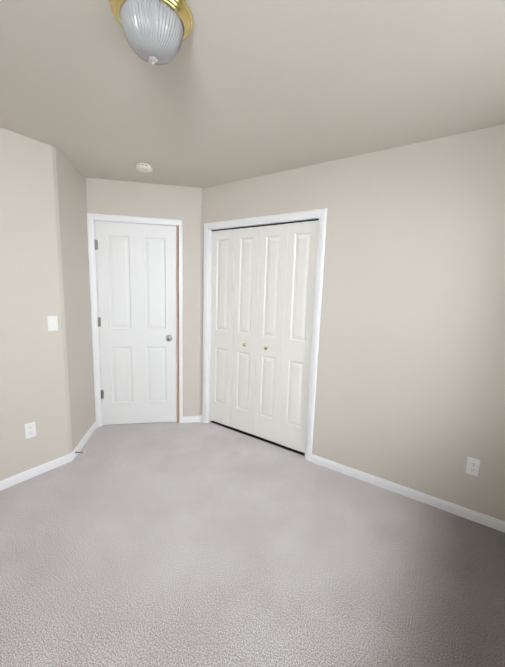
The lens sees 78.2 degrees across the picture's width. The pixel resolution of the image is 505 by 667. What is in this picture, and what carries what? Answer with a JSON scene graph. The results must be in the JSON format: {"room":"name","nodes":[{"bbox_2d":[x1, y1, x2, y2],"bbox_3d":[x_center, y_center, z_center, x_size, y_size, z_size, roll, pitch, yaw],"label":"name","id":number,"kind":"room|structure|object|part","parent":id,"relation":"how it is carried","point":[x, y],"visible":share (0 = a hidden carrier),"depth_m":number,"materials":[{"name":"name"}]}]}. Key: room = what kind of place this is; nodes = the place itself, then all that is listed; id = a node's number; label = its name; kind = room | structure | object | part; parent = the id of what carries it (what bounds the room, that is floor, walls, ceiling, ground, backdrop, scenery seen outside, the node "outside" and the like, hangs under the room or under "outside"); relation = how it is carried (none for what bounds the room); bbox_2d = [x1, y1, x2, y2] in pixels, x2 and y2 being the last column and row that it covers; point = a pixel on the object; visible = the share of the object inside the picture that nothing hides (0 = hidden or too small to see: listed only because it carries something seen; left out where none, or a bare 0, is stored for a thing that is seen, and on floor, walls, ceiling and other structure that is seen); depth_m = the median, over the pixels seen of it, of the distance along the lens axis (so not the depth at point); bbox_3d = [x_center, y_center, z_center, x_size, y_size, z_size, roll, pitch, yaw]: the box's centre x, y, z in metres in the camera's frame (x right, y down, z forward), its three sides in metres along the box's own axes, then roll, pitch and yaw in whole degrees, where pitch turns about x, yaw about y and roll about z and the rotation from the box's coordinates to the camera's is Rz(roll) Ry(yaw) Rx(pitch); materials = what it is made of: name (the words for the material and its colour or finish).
{"room":"empty bedroom","nodes":[
{"label":"empty bedroom","id":0,"kind":"room"},
{"bbox_2d":[0,127,71,480],"bbox_3d":[-2.108,-0.053,1.641,0.120,2.451,1.993,7,10,34],"label":"wall","id":1,"kind":"structure","parent":0,"point":[32,380],"depth_m":2.23,"materials":[{"name":"beige paint"}]},
{"bbox_2d":[24,422,35,438],"bbox_3d":[-1.663,0.725,2.326,0.008,0.115,0.070,7,10,34],"label":"electrical outlet","id":2,"kind":"object","parent":1,"relation":"attached to","point":[30,430],"visible":1,"depth_m":2.32,"materials":[{"name":"white plastic"}]},
{"bbox_2d":[47,316,57,330],"bbox_3d":[-1.522,-0.076,2.372,0.016,0.115,0.070,7,10,34],"label":"light switch","id":3,"kind":"object","parent":1,"relation":"attached to","point":[52,323],"visible":1,"depth_m":2.37,"materials":[{"name":"white plastic"}]},
{"bbox_2d":[56,149,95,450],"bbox_3d":[-1.609,-0.205,2.809,0.120,2.451,0.756,0,8,-10],"label":"wall","id":4,"kind":"structure","parent":0,"point":[71,183],"depth_m":2.70,"materials":[{"name":"beige paint"}]},
{"bbox_2d":[65,421,96,459],"bbox_3d":[-1.586,0.981,2.943,0.420,0.067,0.459,7,10,34],"label":"baseboard","id":5,"kind":"structure","parent":4,"relation":"attached to","point":[72,455],"depth_m":2.82,"materials":[{"name":"white wood"}]},
{"bbox_2d":[86,178,200,416],"bbox_3d":[-1.144,-0.249,3.213,1.180,2.451,0.120,0,8,-10],"label":"wall","id":6,"kind":"structure","parent":0,"point":[127,198],"depth_m":3.09,"materials":[{"name":"beige paint"}]},
{"bbox_2d":[87,213,182,426],"bbox_3d":[-1.176,-0.090,3.223,0.884,2.132,0.137,0,8,-10],"label":"door frame","id":7,"kind":"structure","parent":6,"relation":"attached to","point":[91,217],"depth_m":3.10,"materials":[{"name":"white wood"}]},
{"bbox_2d":[176,226,178,422],"bbox_3d":[-0.780,-0.051,3.245,0.024,2.072,0.004,0,8,-10],"label":"door frame","id":8,"kind":"structure","parent":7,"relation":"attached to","point":[177,325],"depth_m":3.24,"materials":[{"name":"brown wood"}]},
{"bbox_2d":[94,221,176,424],"bbox_3d":[-1.168,-0.055,3.163,0.761,2.056,0.101,0,8,-10],"label":"door","id":9,"kind":"structure","parent":6,"relation":"in","point":[136,275],"depth_m":3.17,"materials":[{"name":"white wood"}]},
{"bbox_3d":[-1.529,-0.113,3.099,0.027,1.598,0.012,0,8,-10],"label":"door hinges","id":10,"kind":"part","parent":9,"relation":"part of","materials":[{"name":"silver metal"}]},
{"bbox_3d":[-0.865,0.051,3.216,0.065,0.065,0.066,0,8,-10],"label":"knob","id":11,"kind":"part","parent":9,"relation":"part of","materials":[{"name":"grey metal"}]},
{"bbox_2d":[183,415,201,422],"bbox_3d":[-0.659,0.942,3.413,0.158,0.067,0.162,7,10,34],"label":"baseboard","id":12,"kind":"structure","parent":6,"relation":"attached to","point":[188,419],"depth_m":3.41,"materials":[{"name":"white wood"}]},
{"bbox_2d":[199,188,202,415],"bbox_3d":[-0.560,-0.251,3.354,0.120,2.451,0.147,7,10,34],"label":"wall","id":13,"kind":"structure","parent":0,"point":[200,301],"depth_m":3.25,"materials":[{"name":"beige paint"}]},
{"bbox_2d":[0,421,504,666],"bbox_3d":[-0.599,1.229,1.953,4.680,0.080,4.530,7,10,34],"label":"floor","id":14,"kind":"structure","parent":0,"point":[176,544],"depth_m":1.67,"materials":[{"name":"grey carpet"}]},
{"bbox_2d":[0,0,504,187],"bbox_3d":[-0.520,-1.285,1.591,4.680,0.100,4.530,7,10,34],"label":"ceiling","id":15,"kind":"structure","parent":0,"point":[234,90],"depth_m":1.50,"materials":[{"name":"paint"}]},
{"bbox_2d":[135,162,152,172],"bbox_3d":[-0.894,-1.365,2.561,0.134,0.041,0.134,7,10,34],"label":"smoke detector","id":16,"kind":"object","parent":15,"relation":"attached to","point":[143,167],"visible":0.98,"depth_m":2.53,"materials":[{"name":"beige plastic"}]},
{"bbox_2d":[109,0,192,64],"bbox_3d":[-0.366,-1.080,1.141,0.289,0.167,0.289,7,10,34],"label":"flush-mount light fixture","id":17,"kind":"object","parent":15,"relation":"hanging from","point":[157,32],"visible":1,"depth_m":1.08,"materials":[{"name":"glass"}]},
{"bbox_3d":[-0.366,-1.074,1.142,0.011,0.155,0.011,7,10,34],"label":"stem","id":18,"kind":"part","parent":17,"relation":"part of","materials":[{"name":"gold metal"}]},
{"bbox_2d":[201,124,504,520],"bbox_3d":[0.643,-0.097,2.547,3.033,2.451,0.120,7,10,34],"label":"wall","id":19,"kind":"structure","parent":0,"point":[410,387],"depth_m":2.15,"materials":[{"name":"beige paint"}]},
{"bbox_2d":[210,229,267,426],"bbox_3d":[-0.144,-0.003,3.080,0.723,2.004,0.052,8,10,38],"label":"closet door","id":20,"kind":"structure","parent":19,"relation":"in","point":[222,280],"depth_m":3.19,"materials":[{"name":"white wood"}]},
{"bbox_2d":[231,227,259,433],"bbox_3d":[-0.073,0.003,3.054,0.288,2.004,0.030,7,10,34],"label":"closet door leaf","id":21,"kind":"structure","parent":19,"relation":"in","point":[246,271],"depth_m":3.03,"materials":[{"name":"white wood"}]},
{"bbox_2d":[210,421,304,455],"bbox_3d":[0.019,1.037,3.126,1.163,0.002,0.045,7,10,34],"label":"trim","id":22,"kind":"structure","parent":19,"relation":"attached to","point":[262,439],"depth_m":3.09,"materials":[{"name":"black"}]},
{"bbox_2d":[202,208,326,461],"bbox_3d":[0.049,0.019,2.977,1.201,2.063,0.120,7,10,34],"label":"door frame","id":23,"kind":"structure","parent":19,"relation":"attached to","point":[209,323],"depth_m":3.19,"materials":[{"name":"white wood"}]},
{"bbox_2d":[212,219,318,230],"bbox_3d":[0.076,-0.978,2.827,1.163,0.009,0.045,7,10,34],"label":"trim","id":24,"kind":"structure","parent":19,"relation":"attached to","point":[267,224],"depth_m":2.77,"materials":[{"name":"black metal"}]},
{"bbox_2d":[253,224,287,442],"bbox_3d":[0.166,0.034,2.891,0.288,2.004,0.030,7,10,34],"label":"closet door leaf","id":25,"kind":"structure","parent":19,"relation":"in","point":[272,282],"depth_m":2.87,"materials":[{"name":"white wood"}]},
{"bbox_2d":[278,220,318,452],"bbox_3d":[0.402,0.066,2.725,0.288,2.004,0.030,7,10,34],"label":"closet door leaf","id":26,"kind":"structure","parent":19,"relation":"in","point":[300,283],"depth_m":2.71,"materials":[{"name":"white wood"}]},
{"bbox_2d":[311,454,504,532],"bbox_3d":[1.100,1.158,2.299,1.432,0.067,0.013,7,10,34],"label":"baseboard","id":27,"kind":"structure","parent":19,"relation":"attached to","point":[474,516],"depth_m":2.24,"materials":[{"name":"white wood"}]},
{"bbox_2d":[465,457,480,476],"bbox_3d":[1.440,0.871,2.029,0.070,0.115,0.008,7,10,34],"label":"electrical outlet","id":28,"kind":"object","parent":19,"relation":"attached to","point":[472,466],"visible":1,"depth_m":2.03,"materials":[{"name":"white plastic"}]}
]}

